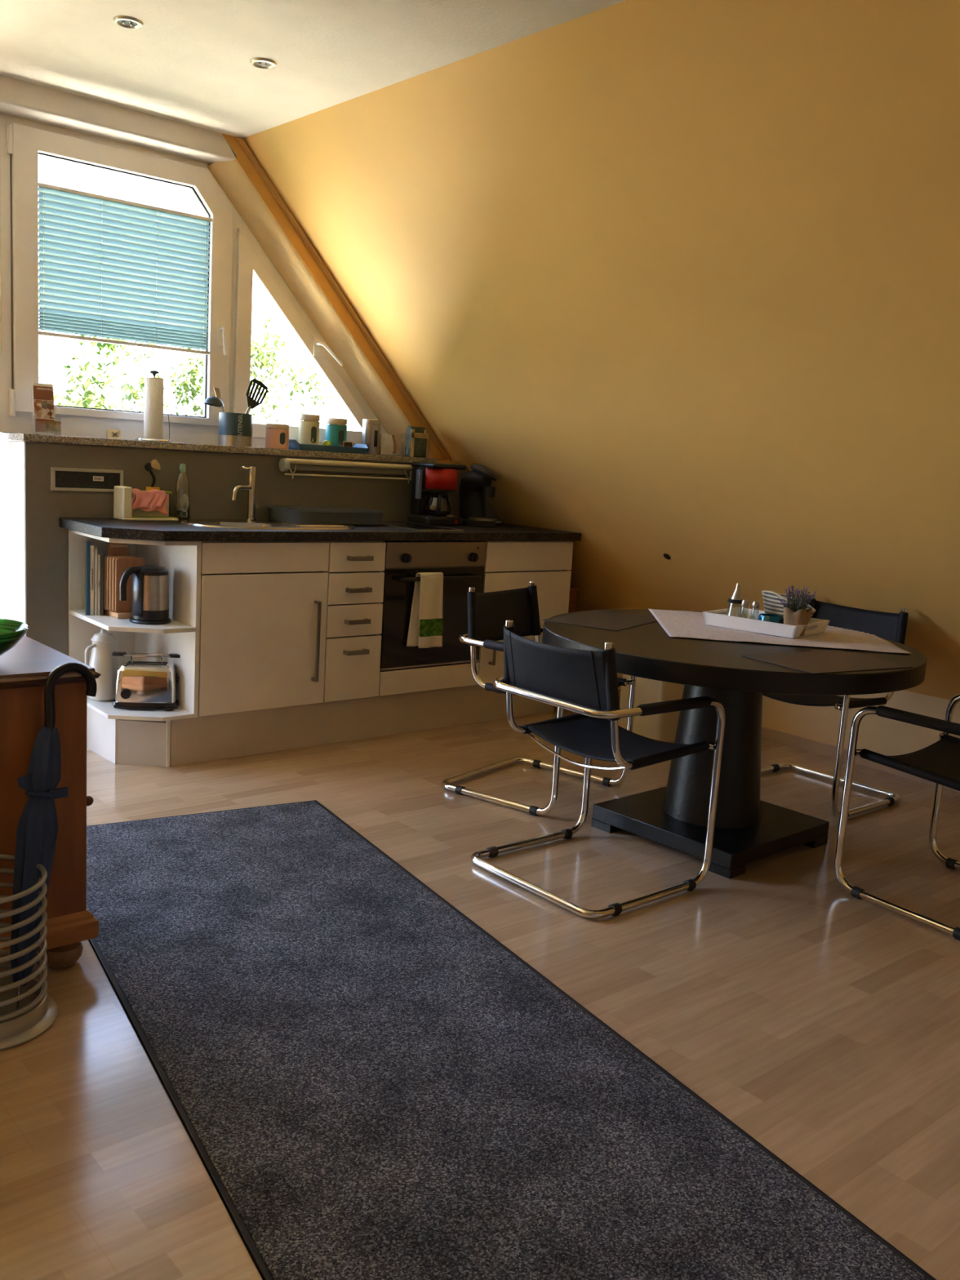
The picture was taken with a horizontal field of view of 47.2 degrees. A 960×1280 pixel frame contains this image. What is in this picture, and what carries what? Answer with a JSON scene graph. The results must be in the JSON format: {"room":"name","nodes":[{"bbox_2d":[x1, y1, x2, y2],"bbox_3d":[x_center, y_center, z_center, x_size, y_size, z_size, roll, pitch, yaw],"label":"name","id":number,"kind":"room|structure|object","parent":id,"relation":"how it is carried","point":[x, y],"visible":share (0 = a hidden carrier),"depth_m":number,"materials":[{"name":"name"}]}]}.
{"room":"studio apartment","nodes":[
{"label":"studio apartment","id":0,"kind":"room"},
{"bbox_2d":[0,75,236,164],"bbox_3d":[-2.830,-2.081,3.526,4.510,0.115,0.150,-5,12,-41],"label":"ceiling beam","id":1,"kind":"structure","parent":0,"point":[20,99],"depth_m":4.56,"materials":[{"name":"grey paint"}]},
{"bbox_2d":[0,440,502,671],"bbox_3d":[-0.800,-0.301,5.693,3.159,1.264,0.388,-5,12,-41],"label":"wall","id":2,"kind":"structure","parent":0,"point":[212,477],"depth_m":4.69,"materials":[{"name":"grey paint"}]},
{"bbox_2d":[50,466,123,492],"bbox_3d":[-1.645,-0.670,4.604,0.307,0.094,0.012,-5,12,-41],"label":"strip","id":3,"kind":"object","parent":2,"relation":"attached to","point":[71,479],"visible":1,"depth_m":4.59,"materials":[{"name":"black plastic"}]},
{"bbox_2d":[0,431,436,462],"bbox_3d":[-1.112,-0.899,5.197,2.137,0.031,0.285,-5,12,-41],"label":"window ledge","id":4,"kind":"object","parent":2,"relation":"on","point":[3,435],"visible":0.89,"depth_m":4.90,"materials":[{"name":"stone"}]},
{"bbox_2d":[31,385,60,435],"bbox_3d":[-1.802,-0.950,4.559,0.104,0.199,0.066,-5,12,-41],"label":"brochure holder","id":5,"kind":"object","parent":4,"relation":"on","point":[37,433],"visible":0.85,"depth_m":4.55,"materials":[{"name":"plastic"}]},
{"bbox_2d":[31,382,54,432],"bbox_3d":[-1.810,-0.963,4.559,0.084,0.201,0.038,-5,12,-41],"label":"brochure","id":6,"kind":"object","parent":5,"relation":"in","point":[42,393],"visible":1,"depth_m":4.55,"materials":[{"name":"paper"}]},
{"bbox_2d":[45,420,60,433],"bbox_3d":[-1.773,-0.882,4.562,0.060,0.055,0.003,-5,12,-41],"label":"postcard","id":7,"kind":"object","parent":5,"relation":"in","point":[54,427],"visible":1,"depth_m":4.56},
{"bbox_2d":[105,428,121,439],"bbox_3d":[-1.568,-0.881,4.697,0.060,0.041,0.032,-5,12,-41],"label":"tent card","id":8,"kind":"object","parent":4,"relation":"on","point":[110,433],"visible":0.93,"depth_m":4.69,"materials":[{"name":"beige paper"}]},
{"bbox_2d":[0,113,236,445],"bbox_3d":[-1.583,-1.525,4.822,1.096,1.269,0.136,-5,12,-41],"label":"window","id":9,"kind":"structure","parent":4,"relation":"on","point":[22,140],"depth_m":4.64,"materials":[{"name":"white plastic"}]},
{"bbox_2d":[38,182,212,355],"bbox_3d":[-1.547,-1.608,4.825,0.783,0.608,0.023,-5,12,-41],"label":"blind","id":10,"kind":"object","parent":9,"relation":"attached to","point":[112,268],"visible":1,"depth_m":4.81,"materials":[{"name":"teal fabric"}]},
{"bbox_2d":[134,370,172,442],"bbox_3d":[-1.436,-1.030,4.834,0.160,0.306,0.160,-5,12,-41],"label":"towel stand","id":11,"kind":"object","parent":4,"relation":"on","point":[153,372],"visible":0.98,"depth_m":4.81,"materials":[{"name":"silver metal"}]},
{"bbox_2d":[143,377,164,439],"bbox_3d":[-1.437,-1.020,4.836,0.082,0.262,0.082,-5,12,-41],"label":"paper towel roll","id":12,"kind":"object","parent":11,"relation":"on","point":[153,386],"visible":1,"depth_m":4.80,"materials":[{"name":"white paper"}]},
{"bbox_2d":[218,412,253,447],"bbox_3d":[-1.134,-0.976,5.096,0.154,0.149,0.155,-5,12,-41],"label":"pot","id":13,"kind":"object","parent":4,"relation":"on","point":[234,428],"visible":1,"depth_m":5.03,"materials":[{"name":"metal"}]},
{"bbox_2d":[203,395,224,412],"bbox_3d":[-1.193,-1.012,5.031,0.152,0.200,0.092,-5,12,-41],"label":"ladle","id":14,"kind":"object","parent":13,"relation":"in","point":[211,401],"visible":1,"depth_m":4.97,"materials":[{"name":"metal"}]},
{"bbox_2d":[203,395,223,407],"bbox_3d":[-1.212,-1.086,4.998,0.091,0.046,0.092,-5,12,-41],"label":"ladle bowl","id":15,"kind":"object","parent":14,"relation":"on","point":[211,401],"depth_m":4.97,"materials":[{"name":"grey metal"}]},
{"bbox_2d":[213,386,222,412],"bbox_3d":[-1.191,-1.039,5.060,0.086,0.241,0.008,-5,12,-41],"label":"kitchen turner","id":16,"kind":"object","parent":13,"relation":"in","point":[216,390],"visible":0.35,"depth_m":5.03,"materials":[{"name":"wood"}]},
{"bbox_2d":[244,377,268,413],"bbox_3d":[-1.074,-1.069,5.122,0.185,0.299,0.012,-5,12,-41],"label":"slotted spatula","id":17,"kind":"object","parent":13,"relation":"in","point":[252,403],"visible":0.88,"depth_m":5.12,"materials":[{"name":"plastic"}]},
{"bbox_2d":[265,422,288,449],"bbox_3d":[-0.965,-0.969,5.226,0.112,0.116,0.112,-5,12,-41],"label":"storage jar","id":18,"kind":"object","parent":4,"relation":"on","point":[277,435],"visible":0.98,"depth_m":5.18,"materials":[{"name":"pink ceramic"}]},
{"bbox_2d":[288,439,368,453],"bbox_3d":[-0.756,-0.952,5.413,0.416,0.048,0.146,-5,12,-41],"label":"tray","id":19,"kind":"object","parent":4,"relation":"on","point":[293,444],"visible":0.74,"depth_m":5.35,"materials":[{"name":"blue plastic"}]},
{"bbox_2d":[297,413,319,444],"bbox_3d":[-0.834,-1.015,5.357,0.102,0.168,0.102,-5,12,-41],"label":"storage jar","id":20,"kind":"object","parent":19,"relation":"on","point":[308,424],"visible":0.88,"depth_m":5.32,"materials":[{"name":"beige ceramic"}]},
{"bbox_2d":[321,440,332,445],"bbox_3d":[-0.752,-0.955,5.388,0.052,0.051,0.052,-5,12,-41],"label":"timer","id":21,"kind":"object","parent":19,"relation":"in","point":[326,442],"visible":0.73,"depth_m":5.37,"materials":[{"name":"plastic"}]},
{"bbox_2d":[324,417,347,446],"bbox_3d":[-0.716,-1.020,5.460,0.108,0.160,0.108,-5,12,-41],"label":"storage jar","id":22,"kind":"object","parent":19,"relation":"on","point":[335,428],"visible":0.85,"depth_m":5.41,"materials":[{"name":"teal ceramic"}]},
{"bbox_2d":[342,440,352,447],"bbox_3d":[-0.656,-0.960,5.450,0.056,0.052,0.016,-5,12,-41],"label":"sign","id":23,"kind":"object","parent":19,"relation":"on","point":[345,443],"visible":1,"depth_m":5.45,"materials":[{"name":"brown"}]},
{"bbox_2d":[361,418,381,454],"bbox_3d":[-0.553,-1.031,5.572,0.092,0.176,0.093,-5,12,-41],"label":"steel canister","id":24,"kind":"object","parent":4,"relation":"on","point":[371,435],"visible":0.92,"depth_m":5.53,"materials":[{"name":"silver metal"}]},
{"bbox_2d":[379,433,396,455],"bbox_3d":[-0.477,-1.003,5.639,0.110,0.108,0.044,-5,12,-41],"label":"paper packet","id":25,"kind":"object","parent":4,"relation":"on","point":[388,446],"visible":0.77,"depth_m":5.62,"materials":[{"name":"white paper"}]},
{"bbox_2d":[400,426,432,457],"bbox_3d":[-0.336,-1.039,5.761,0.198,0.157,0.105,-5,12,-41],"label":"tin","id":26,"kind":"object","parent":4,"relation":"on","point":[415,442],"visible":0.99,"depth_m":5.74,"materials":[{"name":"green plastic"}]},
{"bbox_2d":[279,457,412,483],"bbox_3d":[-0.633,-0.831,5.412,0.790,0.095,0.070,-5,12,-41],"label":"lamp","id":27,"kind":"object","parent":2,"relation":"attached to","point":[286,464],"visible":0.92,"depth_m":5.37,"materials":[{"name":"beige metal"}]},
{"bbox_2d":[0,0,625,138],"bbox_3d":[0.101,-1.650,1.357,3.102,0.120,7.600,-5,12,-41],"label":"ceiling","id":28,"kind":"structure","parent":0,"point":[188,63],"depth_m":3.78,"materials":[{"name":"paint"}]},
{"bbox_2d":[112,15,143,29],"bbox_3d":[-1.160,-2.038,3.622,0.096,0.013,0.096,-5,12,-41],"label":"recessed light","id":29,"kind":"object","parent":28,"relation":"in","point":[127,22],"visible":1,"depth_m":3.62,"materials":[{"name":"silver metal"}]},
{"bbox_2d":[249,57,276,69],"bbox_3d":[-0.775,-2.065,3.932,0.096,0.013,0.096,-5,12,-41],"label":"recessed light","id":30,"kind":"object","parent":28,"relation":"in","point":[260,63],"visible":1,"depth_m":3.92,"materials":[{"name":"silver metal"}]},
{"bbox_2d":[207,157,432,457],"bbox_3d":[-0.746,-1.562,5.517,1.370,1.430,0.229,-5,12,-41],"label":"wall reveal","id":31,"kind":"structure","parent":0,"point":[230,175],"depth_m":5.35,"materials":[{"name":"beige paint"}]},
{"bbox_2d":[229,208,402,456],"bbox_3d":[-0.776,-1.503,5.528,1.042,1.096,0.144,-5,12,-41],"label":"window","id":32,"kind":"structure","parent":31,"relation":"in","point":[251,261],"depth_m":5.30,"materials":[{"name":"white plastic"}]},
{"bbox_2d":[222,133,449,460],"bbox_3d":[-0.648,-1.612,5.450,1.464,1.415,0.020,-5,12,-41],"label":"wooden beam","id":33,"kind":"structure","parent":31,"relation":"attached to","point":[243,160],"depth_m":5.32,"materials":[{"name":"paint"}]},
{"bbox_2d":[235,137,449,458],"bbox_3d":[-0.625,-1.615,5.443,1.327,1.355,0.020,-5,12,-41],"label":"trim","id":34,"kind":"structure","parent":31,"relation":"attached to","point":[242,143],"depth_m":5.36,"materials":[{"name":"brown wood"}]},
{"bbox_2d":[0,699,959,1279],"bbox_3d":[-0.024,1.083,1.847,7.352,0.120,7.600,-5,12,-41],"label":"floor","id":35,"kind":"structure","parent":0,"point":[822,1021],"depth_m":2.84,"materials":[{"name":"brown wood"}]},
{"bbox_2d":[0,853,57,1050],"bbox_3d":[-1.090,0.678,2.433,0.288,0.354,0.288,-5,12,-41],"label":"umbrella stand","id":36,"kind":"object","parent":35,"relation":"on","point":[37,1012],"visible":0.91,"depth_m":2.41,"materials":[{"name":"silver metal"}]},
{"bbox_2d":[9,662,97,1008],"bbox_3d":[-1.005,0.438,2.550,0.081,0.764,0.261,7,10,18],"label":"umbrella","id":37,"kind":"object","parent":36,"relation":"in","point":[37,825],"visible":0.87,"depth_m":2.50,"materials":[{"name":"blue fabric"}]},
{"bbox_2d":[0,635,101,968],"bbox_3d":[-1.455,0.419,2.631,0.878,0.758,0.598,-5,12,-41],"label":"wooden commode","id":38,"kind":"object","parent":35,"relation":"on","point":[25,668],"visible":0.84,"depth_m":2.64,"materials":[{"name":"brown wood"}]},
{"bbox_2d":[0,618,29,655],"bbox_3d":[-1.221,0.008,2.604,0.280,0.084,0.280,-5,12,-41],"label":"glass bowl","id":39,"kind":"object","parent":38,"relation":"on","point":[11,632],"visible":1,"depth_m":2.60,"materials":[{"name":"green glass"}]},
{"bbox_2d":[68,529,201,767],"bbox_3d":[-1.445,0.023,4.539,0.323,0.920,0.590,-5,12,-41],"label":"corner shelf unit","id":40,"kind":"object","parent":35,"relation":"on","point":[118,735],"visible":0.65,"depth_m":4.48,"materials":[{"name":"white laminate"}]},
{"bbox_2d":[85,540,87,615],"bbox_3d":[-1.635,-0.259,4.561,0.007,0.295,0.145,0,10,-19],"label":"book","id":41,"kind":"object","parent":40,"relation":"on","point":[86,540],"visible":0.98,"depth_m":4.50,"materials":[{"name":"paper"}]},
{"bbox_2d":[87,540,89,615],"bbox_3d":[-1.627,-0.262,4.564,0.009,0.300,0.145,0,10,-19],"label":"book","id":42,"kind":"object","parent":40,"relation":"on","point":[88,541],"visible":0.96,"depth_m":4.50,"materials":[{"name":"paper"}]},
{"bbox_2d":[89,542,94,615],"bbox_3d":[-1.614,-0.256,4.569,0.016,0.288,0.146,0,10,-19],"label":"book","id":43,"kind":"object","parent":40,"relation":"on","point":[92,544],"visible":1,"depth_m":4.50,"materials":[{"name":"white paper"}]},
{"bbox_2d":[94,545,97,615],"bbox_3d":[-1.601,-0.249,4.575,0.012,0.275,0.145,0,10,-19],"label":"book","id":44,"kind":"object","parent":40,"relation":"on","point":[95,547],"visible":0.98,"depth_m":4.51,"materials":[{"name":"paper"}]},
{"bbox_2d":[97,551,100,615],"bbox_3d":[-1.590,-0.238,4.581,0.012,0.252,0.146,0,10,-19],"label":"book","id":45,"kind":"object","parent":40,"relation":"on","point":[99,553],"visible":1,"depth_m":4.52,"materials":[{"name":"paper"}]},
{"bbox_2d":[84,628,118,701],"bbox_3d":[-1.572,0.099,4.580,0.128,0.302,0.139,2,10,-11],"label":"thermos jug","id":46,"kind":"object","parent":40,"relation":"on","point":[102,660],"visible":0.78,"depth_m":4.54,"materials":[{"name":"white plastic"}]},
{"bbox_2d":[100,551,103,615],"bbox_3d":[-1.579,-0.237,4.586,0.012,0.250,0.145,0,10,-19],"label":"book","id":47,"kind":"object","parent":40,"relation":"on","point":[101,553],"visible":0.98,"depth_m":4.52,"materials":[{"name":"grey paper"}]},
{"bbox_2d":[87,538,129,608],"bbox_3d":[-1.596,-0.286,4.720,0.185,0.300,0.003,-5,12,-41],"label":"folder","id":48,"kind":"object","parent":40,"relation":"on","point":[102,546],"visible":0.14,"depth_m":4.68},
{"bbox_2d":[103,542,132,618],"bbox_3d":[-1.478,-0.255,4.557,0.120,0.306,0.170,-5,12,-41],"label":"stand","id":49,"kind":"object","parent":40,"relation":"on","point":[113,548],"visible":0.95,"depth_m":4.56,"materials":[{"name":"brown wood"}]},
{"bbox_2d":[103,555,128,609],"bbox_3d":[-1.504,-0.238,4.570,0.122,0.224,0.008,-5,12,-41],"label":"board","id":50,"kind":"object","parent":49,"relation":"on","point":[105,557],"visible":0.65,"depth_m":4.53,"materials":[{"name":"brown wood"}]},
{"bbox_2d":[112,557,120,612],"bbox_3d":[-1.458,-0.229,4.536,0.122,0.224,0.008,-5,12,-41],"label":"board","id":51,"kind":"object","parent":49,"relation":"on","point":[113,558],"visible":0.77,"depth_m":4.50,"materials":[{"name":"brown wood"}]},
{"bbox_2d":[106,555,133,610],"bbox_3d":[-1.489,-0.235,4.559,0.122,0.224,0.008,-5,12,-41],"label":"board","id":52,"kind":"object","parent":49,"relation":"on","point":[108,557],"visible":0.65,"depth_m":4.52,"materials":[{"name":"brown wood"}]},
{"bbox_2d":[109,556,137,611],"bbox_3d":[-1.473,-0.232,4.547,0.122,0.224,0.008,-5,12,-41],"label":"board","id":53,"kind":"object","parent":49,"relation":"on","point":[112,557],"visible":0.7,"depth_m":4.51,"materials":[{"name":"brown wood"}]},
{"bbox_2d":[115,557,144,612],"bbox_3d":[-1.442,-0.227,4.524,0.122,0.224,0.008,-5,12,-41],"label":"board","id":54,"kind":"object","parent":49,"relation":"on","point":[122,564],"visible":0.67,"depth_m":4.50,"materials":[{"name":"brown wood"}]},
{"bbox_2d":[119,564,171,624],"bbox_3d":[-1.350,-0.189,4.437,0.202,0.231,0.165,1,10,-18],"label":"electric kettle","id":55,"kind":"object","parent":40,"relation":"on","point":[149,583],"visible":1,"depth_m":4.38,"materials":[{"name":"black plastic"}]},
{"bbox_2d":[111,651,180,711],"bbox_3d":[-1.366,0.165,4.514,0.288,0.220,0.173,2,9,-10],"label":"toaster","id":56,"kind":"object","parent":40,"relation":"on","point":[142,684],"visible":0.98,"depth_m":4.47,"materials":[{"name":"silver metal"}]},
{"bbox_2d":[59,517,581,541],"bbox_3d":[-0.611,-0.512,5.135,2.479,0.040,0.614,-5,12,-41],"label":"countertop","id":57,"kind":"structure","parent":40,"relation":"on","point":[158,531],"depth_m":4.63,"materials":[{"name":"stone"}]},
{"bbox_2d":[112,485,178,520],"bbox_3d":[-1.433,-0.586,4.713,0.250,0.140,0.110,-5,12,-41],"label":"sink caddy","id":58,"kind":"object","parent":57,"relation":"on","point":[123,496],"visible":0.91,"depth_m":4.64,"materials":[{"name":"white plastic"}]},
{"bbox_2d":[132,488,168,515],"bbox_3d":[-1.415,-0.592,4.703,0.186,0.108,0.051,-5,12,-41],"label":"pink dishcloth","id":59,"kind":"object","parent":58,"relation":"on","point":[156,500],"visible":1,"depth_m":4.69,"materials":[{"name":"fabric"}]},
{"bbox_2d":[144,459,160,487],"bbox_3d":[-1.418,-0.681,4.743,0.067,0.200,0.028,-5,12,-41],"label":"dish brush","id":60,"kind":"object","parent":58,"relation":"in","point":[154,464],"visible":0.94,"depth_m":4.73,"materials":[{"name":"black plastic"}]},
{"bbox_2d":[173,463,190,520],"bbox_3d":[-1.306,-0.649,4.821,0.076,0.246,0.052,-5,12,-41],"label":"dish soap bottle","id":61,"kind":"object","parent":57,"relation":"on","point":[181,513],"visible":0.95,"depth_m":4.81,"materials":[{"name":"clear glass"}]},
{"bbox_2d":[231,466,256,519],"bbox_3d":[-1.073,-0.667,4.989,0.048,0.242,0.176,7,10,20],"label":"tap","id":62,"kind":"object","parent":57,"relation":"on","point":[251,486],"visible":1,"depth_m":5.03,"materials":[{"name":"metal"}]},
{"bbox_2d":[181,519,355,529],"bbox_3d":[-0.934,-0.440,4.891,0.810,0.157,0.430,-5,12,-41],"label":"sink","id":63,"kind":"object","parent":57,"relation":"in","point":[223,523],"visible":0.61,"depth_m":4.90,"materials":[{"name":"metal"}]},
{"bbox_2d":[266,506,385,524],"bbox_3d":[-0.728,-0.590,5.214,0.510,0.064,0.300,-5,12,-41],"label":"dish rack","id":64,"kind":"object","parent":57,"relation":"on","point":[292,514],"visible":0.99,"depth_m":5.11,"materials":[{"name":"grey plastic"}]},
{"bbox_2d":[380,520,463,531],"bbox_3d":[-0.336,-0.558,5.368,0.270,0.006,0.480,-5,12,-41],"label":"cooktop","id":65,"kind":"object","parent":57,"relation":"in","point":[406,525],"visible":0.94,"depth_m":5.31,"materials":[{"name":"black glass"}]},
{"bbox_2d":[406,462,466,526],"bbox_3d":[-0.226,-0.745,5.606,0.266,0.312,0.207,-5,12,-41],"label":"coffee machine","id":66,"kind":"object","parent":57,"relation":"on","point":[431,482],"visible":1,"depth_m":5.55,"materials":[{"name":"black plastic"}]},
{"bbox_2d":[458,463,501,527],"bbox_3d":[-0.011,-0.763,5.770,0.200,0.321,0.260,-5,12,-41],"label":"coffee machine","id":67,"kind":"object","parent":57,"relation":"on","point":[474,485],"visible":0.99,"depth_m":5.72,"materials":[{"name":"grey plastic"}]},
{"bbox_2d":[469,516,497,521],"bbox_3d":[0.018,-0.634,5.749,0.150,0.012,0.150,-5,12,-41],"label":"drip tray","id":68,"kind":"object","parent":67,"relation":"on","point":[471,518],"depth_m":5.70,"materials":[{"name":"metal"}]},
{"bbox_2d":[169,684,554,766],"bbox_3d":[-0.430,0.349,5.161,2.180,0.200,0.016,-5,12,-41],"label":"plinth","id":69,"kind":"object","parent":35,"relation":"on","point":[202,739],"visible":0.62,"depth_m":4.95,"materials":[{"name":"laminate"}]},
{"bbox_2d":[198,541,329,716],"bbox_3d":[-1.074,-0.101,4.809,0.598,0.712,0.621,-5,12,-41],"label":"base cabinet","id":70,"kind":"object","parent":69,"relation":"on","point":[264,604],"visible":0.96,"depth_m":4.59,"materials":[{"name":"white wood"}]},
{"bbox_2d":[323,541,386,702],"bbox_3d":[-0.733,-0.128,5.101,0.298,0.712,0.621,-5,12,-41],"label":"base cabinet","id":71,"kind":"object","parent":69,"relation":"on","point":[356,575],"visible":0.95,"depth_m":4.89,"materials":[{"name":"white wood"}]},
{"bbox_2d":[378,540,486,696],"bbox_3d":[-0.386,-0.152,5.387,0.594,0.710,0.630,-5,12,-41],"label":"oven","id":72,"kind":"object","parent":69,"relation":"on","point":[460,562],"visible":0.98,"depth_m":5.17,"materials":[{"name":"metal"}]},
{"bbox_2d":[406,572,443,648],"bbox_3d":[-0.248,-0.140,5.098,0.175,0.350,0.051,-5,12,-41],"label":"tea towel","id":73,"kind":"object","parent":72,"relation":"hanging from","point":[425,630],"visible":1,"depth_m":5.09,"materials":[{"name":"white fabric"}]},
{"bbox_2d":[418,618,443,636],"bbox_3d":[-0.227,-0.058,5.107,0.136,0.081,0.010,-5,12,-41],"label":"print","id":74,"kind":"object","parent":73,"relation":"attached to","point":[427,627],"depth_m":5.10},
{"bbox_2d":[419,540,573,684],"bbox_3d":[0.062,-0.191,5.783,0.598,0.712,0.621,-5,12,-41],"label":"base cabinet","id":75,"kind":"object","parent":69,"relation":"on","point":[509,565],"visible":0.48,"depth_m":5.54,"materials":[{"name":"white wood"}]},
{"bbox_2d":[86,800,936,1279],"bbox_3d":[0.072,0.995,2.014,0.994,0.010,4.404,-2,11,-31],"label":"carpet runner","id":76,"kind":"object","parent":35,"relation":"on","point":[367,1082],"visible":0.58,"depth_m":2.28,"materials":[{"name":"grey carpet"}]},
{"bbox_2d":[441,581,636,816],"bbox_3d":[0.245,0.206,4.398,0.562,0.814,0.588,10,11,35],"label":"chair","id":77,"kind":"object","parent":35,"relation":"on","point":[488,612],"visible":0.56,"depth_m":4.45,"materials":[{"name":"black leather"}]},
{"bbox_2d":[568,586,579,613],"bbox_3d":[0.335,0.008,6.161,0.260,0.642,0.348,-5,12,-41],"label":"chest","id":78,"kind":"object","parent":35,"relation":"on","point":[573,590],"visible":0.02,"depth_m":6.06,"materials":[{"name":"brown wood"}]},
{"bbox_2d":[470,619,725,919],"bbox_3d":[0.372,0.360,3.512,0.562,0.814,0.588,-4,12,-40],"label":"chair","id":79,"kind":"object","parent":35,"relation":"on","point":[584,682],"visible":1,"depth_m":3.39,"materials":[{"name":"black leather"}]},
{"bbox_2d":[542,608,926,879],"bbox_3d":[0.863,0.352,3.973,1.320,0.740,1.320,-5,12,-41],"label":"round dining table","id":80,"kind":"object","parent":35,"relation":"on","point":[748,828],"visible":0.77,"depth_m":3.81,"materials":[{"name":"black wood"}]},
{"bbox_2d":[542,609,657,631],"bbox_3d":[0.471,-0.077,4.136,0.300,0.002,0.450,9,11,30],"label":"placemat","id":81,"kind":"object","parent":80,"relation":"on","point":[604,620],"visible":1,"depth_m":4.11,"materials":[{"name":"black fabric"}]},
{"bbox_2d":[648,608,911,653],"bbox_3d":[1.078,0.041,4.144,0.839,0.169,0.729,4,9,4],"label":"table cloth","id":82,"kind":"object","parent":80,"relation":"on","point":[678,624],"visible":0.59,"depth_m":3.96,"materials":[{"name":"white fabric"}]},
{"bbox_2d":[702,607,829,638],"bbox_3d":[1.071,-0.066,4.120,0.378,0.047,0.286,11,12,39],"label":"serving tray","id":83,"kind":"object","parent":82,"relation":"on","point":[733,620],"visible":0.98,"depth_m":4.04,"materials":[{"name":"paint"}]},
{"bbox_2d":[726,582,743,617],"bbox_3d":[0.958,-0.135,4.116,0.076,0.157,0.076,-5,12,-41],"label":"sugar dispenser","id":84,"kind":"object","parent":83,"relation":"on","point":[735,598],"visible":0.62,"depth_m":4.10,"materials":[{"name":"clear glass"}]},
{"bbox_2d":[739,599,749,618],"bbox_3d":[0.984,-0.101,4.089,0.038,0.101,0.038,-5,12,-41],"label":"glass shaker","id":85,"kind":"object","parent":83,"relation":"on","point":[744,602],"visible":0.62,"depth_m":4.07,"materials":[{"name":"metal"}]},
{"bbox_2d":[750,600,759,615],"bbox_3d":[1.018,-0.095,4.068,0.038,0.101,0.038,-5,12,-41],"label":"glass shaker","id":86,"kind":"object","parent":83,"relation":"on","point":[755,604],"visible":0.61,"depth_m":4.05,"materials":[{"name":"metal"}]},
{"bbox_2d":[758,613,782,623],"bbox_3d":[1.065,-0.063,4.029,0.088,0.058,0.088,-5,12,-41],"label":"glass","id":87,"kind":"object","parent":83,"relation":"on","point":[774,618],"visible":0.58,"depth_m":4.00,"materials":[{"name":"teal glass"}]},
{"bbox_2d":[761,590,815,622],"bbox_3d":[1.150,-0.114,4.106,0.166,0.135,0.226,-5,12,-41],"label":"rope basket","id":88,"kind":"object","parent":83,"relation":"on","point":[772,605],"visible":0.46,"depth_m":4.07,"materials":[{"name":"white fabric"}]},
{"bbox_2d":[777,585,816,635],"bbox_3d":[1.149,-0.108,3.966,0.127,0.179,0.113,12,12,41],"label":"lavender","id":89,"kind":"object","parent":83,"relation":"on","point":[792,616],"visible":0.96,"depth_m":3.94,"materials":[{"name":"plant"}]},
{"bbox_2d":[741,649,912,674],"bbox_3d":[1.105,0.067,3.500,0.450,0.002,0.300,-2,11,-31],"label":"placemat","id":90,"kind":"object","parent":80,"relation":"on","point":[836,660],"visible":1,"depth_m":3.48,"materials":[{"name":"black fabric"}]},
{"bbox_2d":[760,594,908,818],"bbox_3d":[1.411,0.248,4.580,0.562,0.814,0.588,-5,12,-41],"label":"chair","id":91,"kind":"object","parent":35,"relation":"on","point":[890,626],"visible":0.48,"depth_m":4.56,"materials":[{"name":"black leather"}]},
{"bbox_2d":[834,693,959,940],"bbox_3d":[1.562,0.441,3.471,0.588,0.814,0.562,-3,12,-37],"label":"chair","id":92,"kind":"object","parent":35,"relation":"on","point":[939,762],"visible":1,"depth_m":3.50,"materials":[{"name":"black leather"}]},
{"bbox_2d":[243,0,959,702],"bbox_3d":[2.011,-0.677,3.241,2.286,2.366,7.600,-5,12,-41],"label":"wall","id":93,"kind":"structure","parent":0,"point":[682,276],"depth_m":4.06,"materials":[{"name":"yellow paint"}]},
{"bbox_2d":[435,459,460,464],"bbox_3d":[-0.266,-0.964,5.941,0.200,0.026,0.258,-5,12,-41],"label":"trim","id":94,"kind":"structure","parent":93,"relation":"on","point":[453,462],"depth_m":5.86,"materials":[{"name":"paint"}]},
{"bbox_2d":[617,672,959,755],"bbox_3d":[2.747,0.634,4.172,0.124,0.550,7.600,-5,12,-41],"label":"wall","id":95,"kind":"structure","parent":0,"point":[886,736],"depth_m":5.13,"materials":[{"name":"paint"}]},
{"bbox_2d":[617,688,959,792],"bbox_3d":[2.780,0.808,4.038,0.021,0.055,7.100,-5,12,-41],"label":"baseboard","id":96,"kind":"structure","parent":95,"relation":"attached to","point":[807,744],"depth_m":5.31,"materials":[{"name":"brown wood"}]},
{"label":"outside","id":97,"kind":"structure","parent":0,"visible":0},
{"bbox_3d":[-28.541,-3.251,36.089,120.000,0.200,76.280,-5,12,-41],"label":"ground","id":98,"kind":"structure","parent":97,"visible":0},
{"bbox_2d":[38,334,179,413],"bbox_3d":[-4.824,-1.033,13.166,2.411,5.791,2.584,-5,12,-41],"label":"tree","id":99,"kind":"object","parent":98,"relation":"on","point":[88,398],"visible":0.13,"depth_m":12.96,"materials":[{"name":"green plant"}]},
{"bbox_2d":[55,316,334,426],"bbox_3d":[-4.755,-2.630,19.330,4.684,6.942,3.572,6,10,14],"label":"tree","id":100,"kind":"object","parent":98,"relation":"on","point":[260,357],"visible":0.36,"depth_m":18.47,"materials":[{"name":"green plant"}]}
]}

